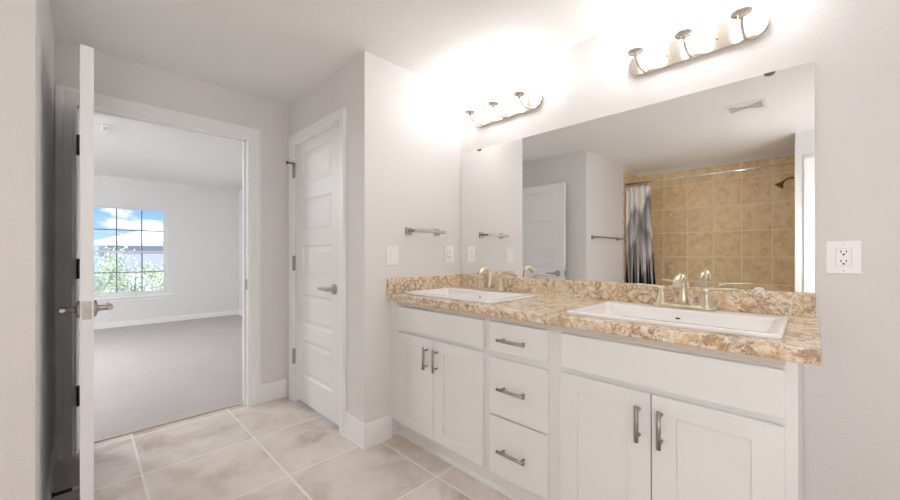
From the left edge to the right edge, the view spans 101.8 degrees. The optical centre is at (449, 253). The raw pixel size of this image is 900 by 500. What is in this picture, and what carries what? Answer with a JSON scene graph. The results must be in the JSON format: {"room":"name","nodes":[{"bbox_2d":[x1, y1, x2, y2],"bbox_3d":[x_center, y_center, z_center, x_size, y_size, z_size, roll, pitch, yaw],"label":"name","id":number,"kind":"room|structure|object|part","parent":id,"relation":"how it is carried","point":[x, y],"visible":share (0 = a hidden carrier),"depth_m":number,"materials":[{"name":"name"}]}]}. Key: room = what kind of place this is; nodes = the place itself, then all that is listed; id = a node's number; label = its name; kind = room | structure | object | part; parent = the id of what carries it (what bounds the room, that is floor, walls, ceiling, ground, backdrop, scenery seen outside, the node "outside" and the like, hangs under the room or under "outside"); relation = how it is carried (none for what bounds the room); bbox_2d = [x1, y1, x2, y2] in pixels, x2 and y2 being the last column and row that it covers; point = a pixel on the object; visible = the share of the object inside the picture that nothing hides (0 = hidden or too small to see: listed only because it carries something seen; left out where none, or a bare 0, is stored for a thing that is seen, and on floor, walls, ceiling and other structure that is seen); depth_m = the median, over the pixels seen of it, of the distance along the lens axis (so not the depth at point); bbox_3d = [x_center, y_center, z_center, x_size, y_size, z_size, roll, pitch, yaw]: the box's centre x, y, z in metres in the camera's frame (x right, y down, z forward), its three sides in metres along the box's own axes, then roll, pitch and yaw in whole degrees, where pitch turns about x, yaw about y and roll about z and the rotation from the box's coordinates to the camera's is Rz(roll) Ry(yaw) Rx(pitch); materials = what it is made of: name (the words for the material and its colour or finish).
{"room":"bathroom","nodes":[
{"label":"bathroom","id":0,"kind":"room"},
{"bbox_2d":[0,0,35,499],"bbox_3d":[-2.140,-0.027,0.623,0.020,2.440,1.900,0,0,45],"label":"wall","id":1,"kind":"structure","parent":0,"point":[17,17],"depth_m":1.26,"materials":[{"name":"paint"}]},
{"bbox_2d":[36,0,53,499],"bbox_3d":[-1.931,-0.027,1.672,1.165,2.440,0.120,0,0,45],"label":"wall","id":2,"kind":"structure","parent":0,"point":[44,28],"depth_m":1.59,"materials":[{"name":"paint"}]},
{"bbox_2d":[43,433,57,499],"bbox_3d":[-1.875,1.115,1.713,1.185,0.155,0.016,0,0,45],"label":"baseboard","id":3,"kind":"structure","parent":2,"relation":"attached to","point":[51,477],"depth_m":1.79,"materials":[{"name":"white paint"}]},
{"bbox_2d":[52,485,78,497],"bbox_3d":[-1.812,1.118,1.724,0.024,0.024,0.089,0,0,45],"label":"spring door stop","id":4,"kind":"object","parent":2,"relation":"attached to","point":[77,486],"visible":1,"depth_m":1.72,"materials":[{"name":"metal"}]},
{"bbox_2d":[79,173,238,324],"bbox_3d":[-5.854,-0.027,5.558,0.140,2.440,5.000,0,0,45],"label":"wall","id":5,"kind":"structure","parent":0,"point":[203,222],"depth_m":6.61,"materials":[{"name":"paint"}]},
{"bbox_2d":[94,203,173,302],"bbox_3d":[-5.305,-0.015,6.062,0.165,1.585,1.150,0,0,45],"label":"window","id":6,"kind":"structure","parent":5,"relation":"in","point":[160,294],"depth_m":6.17,"materials":[{"name":"plastic"}]},
{"bbox_3d":[-5.346,-0.396,6.096,0.030,0.753,0.950,0,0,45],"label":"sash","id":7,"kind":"part","parent":6,"relation":"part of","materials":[{"name":"plastic"}]},
{"bbox_3d":[-5.325,0.302,6.075,0.030,0.711,0.950,0,0,45],"label":"sash","id":8,"kind":"part","parent":6,"relation":"part of","materials":[{"name":"plastic"}]},
{"bbox_3d":[-5.273,0.709,6.031,0.075,0.028,1.150,0,0,45],"label":"sill","id":9,"kind":"part","parent":6,"relation":"part of","materials":[{"name":"white paint"}]},
{"bbox_2d":[79,310,237,330],"bbox_3d":[-5.811,1.139,5.493,0.014,0.092,4.730,0,0,45],"label":"baseboard","id":10,"kind":"structure","parent":5,"relation":"attached to","point":[232,312],"depth_m":6.31,"materials":[{"name":"white paint"}]},
{"bbox_2d":[54,40,288,432],"bbox_3d":[-2.364,-0.027,2.147,0.120,2.440,4.900,0,0,45],"label":"wall","id":11,"kind":"structure","parent":0,"point":[116,77],"depth_m":2.92,"materials":[{"name":"paint"}]},
{"bbox_2d":[58,44,112,499],"bbox_3d":[-1.859,0.156,1.869,0.992,2.050,0.171,0,0,45],"label":"door","id":12,"kind":"structure","parent":11,"relation":"in","point":[85,309],"depth_m":1.53,"materials":[{"name":"paint"}]},
{"bbox_3d":[-1.670,0.238,1.577,0.151,0.025,0.025,0,0,45],"label":"lever","id":13,"kind":"part","parent":12,"relation":"part of","materials":[{"name":"silver metal"}]},
{"bbox_3d":[-1.609,0.238,1.554,0.072,0.072,0.050,0,0,45],"label":"handle","id":14,"kind":"part","parent":12,"relation":"part of","materials":[{"name":"silver metal"}]},
{"bbox_3d":[-1.516,0.235,1.526,0.004,0.075,0.030,0,0,45],"label":"latch plate","id":15,"kind":"part","parent":12,"relation":"part of","materials":[{"name":"silver metal"}]},
{"bbox_3d":[-1.544,0.238,1.619,0.072,0.072,0.050,0,0,45],"label":"handle","id":16,"kind":"part","parent":12,"relation":"part of","materials":[{"name":"silver metal"}]},
{"bbox_3d":[-1.567,0.238,1.681,0.151,0.025,0.025,0,0,45],"label":"lever","id":17,"kind":"part","parent":12,"relation":"part of","materials":[{"name":"silver metal"}]},
{"bbox_2d":[55,84,259,459],"bbox_3d":[-1.949,0.105,2.562,0.162,2.175,1.105,0,0,45],"label":"door frame","id":18,"kind":"structure","parent":11,"relation":"attached to","point":[67,99],"depth_m":2.21,"materials":[{"name":"white paint"}]},
{"bbox_2d":[260,378,286,403],"bbox_3d":[-1.436,1.115,2.981,0.016,0.155,0.212,0,0,45],"label":"baseboard","id":19,"kind":"structure","parent":11,"relation":"attached to","point":[274,390],"depth_m":2.97,"materials":[{"name":"white paint"}]},
{"bbox_2d":[239,189,241,309],"bbox_3d":[-2.411,-0.027,5.548,4.750,2.440,0.150,0,0,45],"label":"wall","id":20,"kind":"structure","parent":0,"point":[240,191],"depth_m":7.09,"materials":[{"name":"paint"}]},
{"bbox_2d":[53,315,511,499],"bbox_3d":[-2.442,1.239,2.154,9.700,0.108,5.000,0,0,45],"label":"floor","id":21,"kind":"structure","parent":0,"point":[283,448],"depth_m":2.30,"materials":[{"name":"tile"}]},
{"bbox_2d":[391,301,496,489],"bbox_3d":[0.114,0.745,2.306,0.814,0.896,0.724,0,0,45],"label":"base cabinet","id":22,"kind":"object","parent":21,"relation":"on","point":[439,359],"visible":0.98,"depth_m":2.01,"materials":[{"name":"paint"}]},
{"bbox_3d":[-0.207,0.769,2.185,0.336,0.565,0.021,0,0,45],"label":"door","id":23,"kind":"part","parent":22,"relation":"part of","materials":[{"name":"paint"}]},
{"bbox_3d":[-0.152,0.592,2.070,0.015,0.126,0.014,0,0,45],"label":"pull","id":24,"kind":"part","parent":22,"relation":"part of","materials":[{"name":"silver metal"}]},
{"bbox_3d":[-0.095,0.592,2.013,0.015,0.126,0.014,0,0,45],"label":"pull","id":25,"kind":"part","parent":22,"relation":"part of","materials":[{"name":"silver metal"}]},
{"bbox_3d":[-0.053,1.183,2.139,0.814,0.021,0.014,0,0,45],"label":"shoe moulding","id":26,"kind":"part","parent":22,"relation":"part of","materials":[{"name":"paint"}]},
{"bbox_3d":[0.041,0.769,1.938,0.357,0.565,0.021,0,0,45],"label":"door","id":27,"kind":"part","parent":22,"relation":"part of","materials":[{"name":"paint"}]},
{"bbox_2d":[386,274,821,365],"bbox_3d":[0.532,0.235,1.908,1.968,0.157,0.705,0,0,45],"label":"countertop","id":28,"kind":"structure","parent":22,"relation":"on","point":[800,342],"depth_m":1.58,"materials":[{"name":"stone"}]},
{"bbox_2d":[405,287,537,303],"bbox_3d":[0.118,0.309,2.245,0.700,0.141,0.465,0,0,45],"label":"sink","id":29,"kind":"object","parent":28,"relation":"in","point":[452,293],"visible":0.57,"depth_m":2.26,"materials":[{"name":"ceramic"}]},
{"bbox_2d":[467,267,513,291],"bbox_3d":[0.228,0.159,2.356,0.384,0.158,0.154,0,0,45],"label":"faucet","id":30,"kind":"object","parent":28,"relation":"on","point":[479,286],"visible":0.99,"depth_m":2.36,"materials":[{"name":"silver metal"}]},
{"bbox_3d":[0.199,0.189,2.445,0.067,0.082,0.067,0,0,45],"label":"handle","id":31,"kind":"part","parent":30,"relation":"part of","materials":[{"name":"beige metal"}]},
{"bbox_3d":[0.225,0.153,2.352,0.048,0.146,0.144,0,0,45],"label":"spout","id":32,"kind":"part","parent":30,"relation":"part of","materials":[{"name":"beige metal"}]},
{"bbox_3d":[0.259,0.229,2.386,0.244,0.018,0.068,0,0,45],"label":"plate","id":33,"kind":"part","parent":30,"relation":"part of","materials":[{"name":"beige metal"}]},
{"bbox_3d":[0.318,0.189,2.327,0.067,0.082,0.067,0,0,45],"label":"handle","id":34,"kind":"part","parent":30,"relation":"part of","materials":[{"name":"beige metal"}]},
{"bbox_2d":[566,301,788,339],"bbox_3d":[0.891,0.309,1.474,0.684,0.141,0.465,0,0,45],"label":"sink","id":35,"kind":"object","parent":28,"relation":"in","point":[773,327],"visible":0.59,"depth_m":1.45,"materials":[{"name":"ceramic"}]},
{"bbox_2d":[636,273,737,310],"bbox_3d":[1.001,0.159,1.585,0.384,0.158,0.154,0,0,45],"label":"faucet","id":36,"kind":"object","parent":28,"relation":"on","point":[705,303],"visible":1,"depth_m":1.59,"materials":[{"name":"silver metal"}]},
{"bbox_3d":[0.934,0.149,1.709,0.116,0.020,0.025,0,0,41],"label":"lever","id":37,"kind":"part","parent":36,"relation":"part of","materials":[{"name":"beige metal"}]},
{"bbox_3d":[0.972,0.189,1.675,0.067,0.082,0.067,0,0,45],"label":"handle","id":38,"kind":"part","parent":36,"relation":"part of","materials":[{"name":"beige metal"}]},
{"bbox_3d":[0.997,0.153,1.581,0.048,0.146,0.144,0,0,45],"label":"spout","id":39,"kind":"part","parent":36,"relation":"part of","materials":[{"name":"beige metal"}]},
{"bbox_3d":[1.031,0.229,1.616,0.244,0.018,0.068,0,0,45],"label":"plate","id":40,"kind":"part","parent":36,"relation":"part of","materials":[{"name":"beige metal"}]},
{"bbox_3d":[1.091,0.189,1.556,0.067,0.082,0.067,0,0,45],"label":"handle","id":41,"kind":"part","parent":36,"relation":"part of","materials":[{"name":"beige metal"}]},
{"bbox_3d":[1.125,0.149,1.519,0.025,0.020,0.116,0,0,-41],"label":"lever","id":42,"kind":"part","parent":36,"relation":"part of","materials":[{"name":"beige metal"}]},
{"bbox_2d":[488,319,556,499],"bbox_3d":[0.534,0.745,1.887,0.372,0.896,0.724,0,0,45],"label":"base cabinet","id":43,"kind":"object","parent":21,"relation":"on","point":[522,358],"visible":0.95,"depth_m":1.64,"materials":[{"name":"paint"}]},
{"bbox_3d":[0.367,1.183,1.720,0.372,0.021,0.014,0,0,45],"label":"shoe moulding","id":44,"kind":"part","parent":43,"relation":"part of","materials":[{"name":"paint"}]},
{"bbox_3d":[0.269,0.920,1.650,0.150,0.014,0.015,0,0,45],"label":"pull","id":45,"kind":"part","parent":43,"relation":"part of","materials":[{"name":"silver metal"}]},
{"bbox_3d":[0.269,0.630,1.650,0.150,0.014,0.015,0,0,45],"label":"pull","id":46,"kind":"part","parent":43,"relation":"part of","materials":[{"name":"silver metal"}]},
{"bbox_3d":[0.269,0.402,1.650,0.150,0.014,0.015,0,0,45],"label":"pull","id":47,"kind":"part","parent":43,"relation":"part of","materials":[{"name":"silver metal"}]},
{"bbox_3d":[0.308,0.913,1.671,0.317,0.277,0.021,0,0,45],"label":"drawer","id":48,"kind":"part","parent":43,"relation":"part of","materials":[{"name":"paint"}]},
{"bbox_3d":[0.308,0.630,1.671,0.317,0.273,0.021,0,0,45],"label":"drawer","id":49,"kind":"part","parent":43,"relation":"part of","materials":[{"name":"paint"}]},
{"bbox_3d":[0.308,0.396,1.671,0.317,0.142,0.021,0,0,45],"label":"drawer","id":50,"kind":"part","parent":43,"relation":"part of","materials":[{"name":"paint"}]},
{"bbox_2d":[557,330,802,499],"bbox_3d":[0.926,0.745,1.496,0.736,0.896,0.724,0,0,45],"label":"base cabinet","id":51,"kind":"object","parent":21,"relation":"on","point":[636,421],"visible":0.98,"depth_m":1.23,"materials":[{"name":"paint"}]},
{"bbox_3d":[0.582,0.769,1.398,0.342,0.565,0.021,0,0,45],"label":"door","id":52,"kind":"part","parent":51,"relation":"part of","materials":[{"name":"paint"}]},
{"bbox_3d":[0.648,0.592,1.272,0.015,0.126,0.014,0,0,45],"label":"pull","id":53,"kind":"part","parent":51,"relation":"part of","materials":[{"name":"silver metal"}]},
{"bbox_3d":[0.697,0.592,1.223,0.015,0.126,0.014,0,0,45],"label":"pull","id":54,"kind":"part","parent":51,"relation":"part of","materials":[{"name":"silver metal"}]},
{"bbox_3d":[0.827,0.769,1.154,0.341,0.565,0.021,0,0,45],"label":"door","id":55,"kind":"part","parent":51,"relation":"part of","materials":[{"name":"paint"}]},
{"bbox_3d":[1.209,0.679,1.270,0.016,0.764,0.643,0,0,45],"label":"panel","id":56,"kind":"part","parent":51,"relation":"part of","materials":[{"name":"paint"}]},
{"bbox_2d":[289,59,353,416],"bbox_3d":[-0.940,-0.027,2.743,1.055,2.440,0.120,0,0,45],"label":"wall","id":57,"kind":"structure","parent":0,"point":[336,91],"depth_m":2.39,"materials":[{"name":"paint"}]},
{"bbox_2d":[286,125,338,425],"bbox_3d":[-1.020,0.143,2.730,0.777,2.050,0.107,0,0,45],"label":"door","id":58,"kind":"structure","parent":57,"relation":"in","point":[317,158],"depth_m":2.70,"materials":[{"name":"paint"}]},
{"bbox_3d":[-0.876,0.243,2.529,0.151,0.025,0.025,0,0,45],"label":"lever","id":59,"kind":"part","parent":58,"relation":"part of","materials":[{"name":"silver metal"}]},
{"bbox_3d":[-0.815,0.243,2.506,0.072,0.072,0.050,0,0,45],"label":"handle","id":60,"kind":"part","parent":58,"relation":"part of","materials":[{"name":"silver metal"}]},
{"bbox_2d":[289,107,345,436],"bbox_3d":[-0.964,0.117,2.752,0.896,2.152,0.142,0,0,45],"label":"door frame","id":61,"kind":"structure","parent":57,"relation":"attached to","point":[338,117],"depth_m":2.44,"materials":[{"name":"white paint"}]},
{"bbox_2d":[344,412,391,449],"bbox_3d":[-0.544,1.115,2.389,0.266,0.155,0.210,0,0,45],"label":"baseboard","id":62,"kind":"structure","parent":57,"relation":"attached to","point":[369,434],"depth_m":2.30,"materials":[{"name":"white paint"}]},
{"bbox_2d":[49,0,667,189],"bbox_3d":[-2.424,-1.297,2.136,9.750,0.100,5.000,0,0,45],"label":"ceiling","id":63,"kind":"structure","parent":0,"point":[278,51],"depth_m":2.14,"materials":[{"name":"paint"}]},
{"bbox_2d":[101,124,108,130],"bbox_3d":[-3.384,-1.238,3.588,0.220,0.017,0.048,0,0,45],"label":"smoke detector","id":64,"kind":"object","parent":63,"relation":"attached to","point":[105,127],"visible":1,"depth_m":3.56,"materials":[{"name":"white plastic"}]},
{"bbox_2d":[354,51,460,435],"bbox_3d":[-0.220,-0.027,2.633,0.120,2.440,0.981,0,0,45],"label":"wall","id":65,"kind":"structure","parent":0,"point":[407,125],"depth_m":2.38,"materials":[{"name":"paint"}]},
{"bbox_2d":[386,246,397,264],"bbox_3d":[-0.375,0.011,2.386,0.009,0.126,0.094,0,0,45],"label":"light switch","id":66,"kind":"object","parent":65,"relation":"attached to","point":[391,251],"visible":1,"depth_m":2.38,"materials":[{"name":"white plastic"}]},
{"bbox_2d":[405,227,445,235],"bbox_3d":[-0.160,-0.156,2.546,0.087,0.048,0.318,0,0,45],"label":"towel bar","id":67,"kind":"object","parent":65,"relation":"attached to","point":[408,230],"visible":1,"depth_m":2.48,"materials":[{"name":"silver metal"}]},
{"bbox_3d":[-0.281,-0.156,2.479,0.010,0.048,0.052,0,0,45],"label":"wall plate","id":68,"kind":"part","parent":67,"relation":"part of","materials":[{"name":"silver metal"}]},
{"bbox_2d":[445,246,452,262],"bbox_3d":[-0.006,0.003,2.756,0.009,0.126,0.088,0,0,45],"label":"wall outlet","id":69,"kind":"object","parent":65,"relation":"attached to","point":[448,249],"visible":1,"depth_m":2.75,"materials":[{"name":"white plastic"}]},
{"bbox_2d":[461,0,899,499],"bbox_3d":[1.385,-0.027,1.640,3.555,2.440,0.120,0,0,45],"label":"wall","id":70,"kind":"structure","parent":0,"point":[851,400],"depth_m":1.43,"materials":[{"name":"paint"}]},
{"bbox_2d":[461,60,542,126],"bbox_3d":[0.319,-1.058,2.465,0.570,0.247,0.216,0,0,45],"label":"vanity light","id":71,"kind":"object","parent":70,"relation":"attached to","point":[524,102],"visible":1,"depth_m":2.41,"materials":[{"name":"white glass"}]},
{"bbox_3d":[0.141,-1.095,2.578,0.124,0.174,0.124,0,0,45],"label":"lamp shade","id":72,"kind":"part","parent":71,"relation":"part of","materials":[{"name":"white glass"}]},
{"bbox_3d":[0.187,-0.962,2.623,0.015,0.054,0.139,0,0,45],"label":"arm","id":73,"kind":"part","parent":71,"relation":"part of","materials":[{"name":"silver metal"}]},
{"bbox_3d":[0.287,-1.095,2.433,0.124,0.174,0.124,0,0,45],"label":"lamp shade","id":74,"kind":"part","parent":71,"relation":"part of","materials":[{"name":"white glass"}]},
{"bbox_3d":[0.332,-0.962,2.478,0.015,0.054,0.139,0,0,45],"label":"arm","id":75,"kind":"part","parent":71,"relation":"part of","materials":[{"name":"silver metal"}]},
{"bbox_3d":[0.387,-0.997,2.533,0.570,0.120,0.024,0,0,45],"label":"plate","id":76,"kind":"part","parent":71,"relation":"part of","materials":[{"name":"silver metal"}]},
{"bbox_3d":[0.432,-1.095,2.288,0.124,0.174,0.124,0,0,45],"label":"lamp shade","id":77,"kind":"part","parent":71,"relation":"part of","materials":[{"name":"white glass"}]},
{"bbox_3d":[0.478,-0.962,2.333,0.015,0.054,0.139,0,0,45],"label":"arm","id":78,"kind":"part","parent":71,"relation":"part of","materials":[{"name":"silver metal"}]},
{"bbox_2d":[461,61,814,292],"bbox_3d":[0.773,-0.309,2.156,1.951,0.931,0.011,0,0,45],"label":"mirror glass","id":79,"kind":"object","parent":70,"relation":"attached to","point":[715,187],"visible":0.99,"depth_m":1.84,"materials":[{"name":"silver mirror"}]},
{"bbox_2d":[461,274,815,317],"bbox_3d":[0.768,0.205,2.152,1.958,0.097,0.026,0,0,45],"label":"backsplash","id":80,"kind":"structure","parent":70,"relation":"attached to","point":[801,304],"depth_m":1.86,"materials":[{"name":"stone"}]},
{"bbox_2d":[622,0,769,76],"bbox_3d":[1.094,-1.058,1.692,0.570,0.247,0.216,0,0,45],"label":"vanity light","id":81,"kind":"object","parent":70,"relation":"attached to","point":[745,25],"visible":1,"depth_m":1.69,"materials":[{"name":"white glass"}]},
{"bbox_3d":[0.916,-1.095,1.805,0.124,0.174,0.124,0,0,45],"label":"lamp shade","id":82,"kind":"part","parent":81,"relation":"part of","materials":[{"name":"white glass"}]},
{"bbox_3d":[0.961,-0.962,1.851,0.015,0.054,0.139,0,0,45],"label":"arm","id":83,"kind":"part","parent":81,"relation":"part of","materials":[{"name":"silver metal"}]},
{"bbox_3d":[1.062,-1.095,1.660,0.124,0.174,0.124,0,0,45],"label":"lamp shade","id":84,"kind":"part","parent":81,"relation":"part of","materials":[{"name":"white glass"}]},
{"bbox_3d":[1.107,-0.962,1.706,0.015,0.054,0.139,0,0,45],"label":"arm","id":85,"kind":"part","parent":81,"relation":"part of","materials":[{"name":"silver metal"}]},
{"bbox_3d":[1.207,-1.095,1.515,0.124,0.174,0.124,0,0,45],"label":"lamp shade","id":86,"kind":"part","parent":81,"relation":"part of","materials":[{"name":"white glass"}]},
{"bbox_3d":[1.252,-0.962,1.560,0.015,0.054,0.139,0,0,45],"label":"arm","id":87,"kind":"part","parent":81,"relation":"part of","materials":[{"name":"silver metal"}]},
{"bbox_2d":[826,241,861,273],"bbox_3d":[1.521,0.013,1.413,0.094,0.126,0.009,0,0,45],"label":"wall outlet","id":88,"kind":"object","parent":70,"relation":"attached to","point":[842,257],"visible":1,"depth_m":1.41,"materials":[{"name":"white plastic"}]},
{"bbox_2d":[836,249,850,265],"bbox_3d":[1.519,0.013,1.411,0.040,0.068,0.003,0,0,45],"label":"receptacle","id":89,"kind":"object","parent":88,"relation":"attached to","point":[843,256],"depth_m":1.41,"materials":[{"name":"grey plastic"}]},
{"label":"outside","id":90,"kind":"structure","parent":0,"visible":0},
{"bbox_3d":[-24.283,4.243,24.225,51.400,0.100,80.000,0,0,45],"label":"ground","id":91,"kind":"structure","parent":90,"visible":0},
{"bbox_2d":[94,243,137,293],"bbox_3d":[-7.687,1.969,7.956,1.730,4.450,2.228,0,0,-1],"label":"tree","id":92,"kind":"object","parent":91,"relation":"on","point":[110,283],"visible":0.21,"depth_m":8.16,"materials":[{"name":"green plant"}]},
{"bbox_2d":[94,226,162,292],"bbox_3d":[-10.048,0.143,20.441,13.900,8.100,14.290,0,0,45],"label":"house","id":93,"kind":"structure","parent":91,"relation":"on","point":[151,241],"depth_m":13.82,"materials":[{"name":"grey"}]},
{"bbox_2d":[99,256,162,291],"bbox_3d":[-8.297,2.118,9.749,1.628,4.153,1.739,0,0,45],"label":"tree","id":94,"kind":"object","parent":91,"relation":"on","point":[148,267],"visible":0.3,"depth_m":9.56,"materials":[{"name":"green plant"}]},
{"bbox_2d":[149,268,162,290],"bbox_3d":[-7.135,2.217,9.399,1.394,3.954,1.107,0,0,45],"label":"tree","id":95,"kind":"object","parent":91,"relation":"on","point":[160,277],"visible":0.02,"depth_m":9.09,"materials":[{"name":"green plant"}]}
]}

